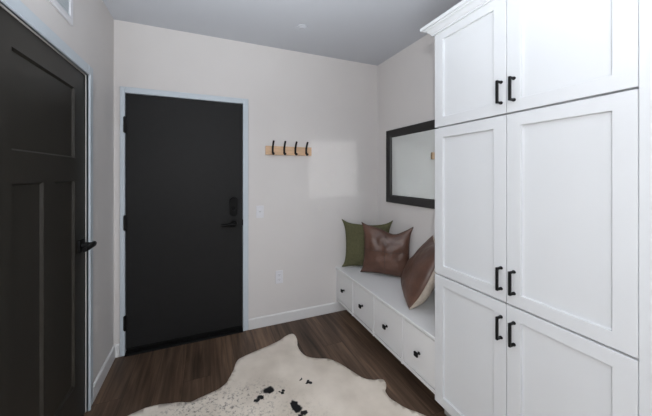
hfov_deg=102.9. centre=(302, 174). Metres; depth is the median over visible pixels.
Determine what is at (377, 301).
storage bench
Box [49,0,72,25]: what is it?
air vent
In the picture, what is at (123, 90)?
trim
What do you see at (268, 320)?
baseboard
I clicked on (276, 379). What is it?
cowhide rug
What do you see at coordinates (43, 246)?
door
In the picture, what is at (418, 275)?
throw pillow
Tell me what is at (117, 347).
baseboard
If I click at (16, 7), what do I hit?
trim
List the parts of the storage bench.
drawer, drawer, drawer, drawer knob, drawer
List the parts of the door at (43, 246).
panel, panel, panel, handle, lever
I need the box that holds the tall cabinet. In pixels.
[420,0,651,415]
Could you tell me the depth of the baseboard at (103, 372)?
1.80 m
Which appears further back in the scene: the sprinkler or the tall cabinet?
the sprinkler
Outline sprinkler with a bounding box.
[296,24,307,31]
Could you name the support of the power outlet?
attached to the wall at (329, 104)
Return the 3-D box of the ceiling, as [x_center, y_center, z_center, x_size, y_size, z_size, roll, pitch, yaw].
[0.450,-1.273,0.413,2.729,0.100,4.640,0,0,-20]
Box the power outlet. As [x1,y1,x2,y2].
[276,270,282,283]
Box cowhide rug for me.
[128,334,425,415]
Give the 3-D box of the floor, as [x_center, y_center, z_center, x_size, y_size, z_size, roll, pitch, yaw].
[0.450,1.480,0.413,2.729,0.080,4.640,0,0,-20]
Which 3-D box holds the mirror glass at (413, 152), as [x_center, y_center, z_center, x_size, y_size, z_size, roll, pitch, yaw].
[1.062,-0.085,2.314,0.006,0.594,0.762,0,0,-20]
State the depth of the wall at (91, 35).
1.78 m
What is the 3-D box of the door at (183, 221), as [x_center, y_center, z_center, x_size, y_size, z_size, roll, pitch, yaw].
[-0.978,0.386,2.211,0.935,2.064,0.113,0,0,-20]
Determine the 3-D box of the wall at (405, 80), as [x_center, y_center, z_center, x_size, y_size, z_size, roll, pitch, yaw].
[1.673,0.108,0.869,0.120,2.664,4.640,0,0,-20]
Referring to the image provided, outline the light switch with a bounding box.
[256,206,263,217]
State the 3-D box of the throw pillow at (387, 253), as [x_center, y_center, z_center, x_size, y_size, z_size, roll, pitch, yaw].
[0.803,0.725,2.482,0.487,0.492,0.162,0,0,24]
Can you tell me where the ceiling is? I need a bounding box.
[103,0,461,65]
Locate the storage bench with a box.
[335,266,434,393]
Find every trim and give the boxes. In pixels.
[0,0,92,410]
[120,86,247,356]
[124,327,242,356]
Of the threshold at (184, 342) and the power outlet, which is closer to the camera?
the threshold at (184, 342)
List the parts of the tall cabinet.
crown moulding, cabinet door, cabinet door, cabinet door, bar handle, bar handle, bar handle, bar handle, bar handle, bar handle, cabinet door, cabinet door, cabinet door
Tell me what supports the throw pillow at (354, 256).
on the storage bench
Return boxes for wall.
[0,0,113,411]
[114,19,376,344]
[377,34,434,289]
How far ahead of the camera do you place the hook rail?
2.52 m
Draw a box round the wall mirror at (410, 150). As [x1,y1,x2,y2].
[386,120,437,208]
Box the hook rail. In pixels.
[265,140,311,155]
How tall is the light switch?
0.116 m
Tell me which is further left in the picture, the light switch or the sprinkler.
the light switch
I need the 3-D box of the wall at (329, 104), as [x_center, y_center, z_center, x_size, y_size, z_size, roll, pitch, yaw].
[-0.339,0.108,2.531,2.729,2.664,0.120,0,0,-20]
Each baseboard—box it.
[93,345,115,401]
[115,344,119,357]
[248,302,345,329]
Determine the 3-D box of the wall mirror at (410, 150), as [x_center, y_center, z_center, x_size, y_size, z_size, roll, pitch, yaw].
[1.057,-0.085,2.312,0.026,0.746,0.914,0,0,-20]
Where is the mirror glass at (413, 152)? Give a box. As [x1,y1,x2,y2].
[392,129,434,198]
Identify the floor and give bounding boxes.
[83,310,446,415]
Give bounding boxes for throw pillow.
[342,219,392,266]
[360,222,412,276]
[401,235,435,309]
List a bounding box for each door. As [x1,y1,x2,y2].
[0,6,96,415]
[123,94,242,351]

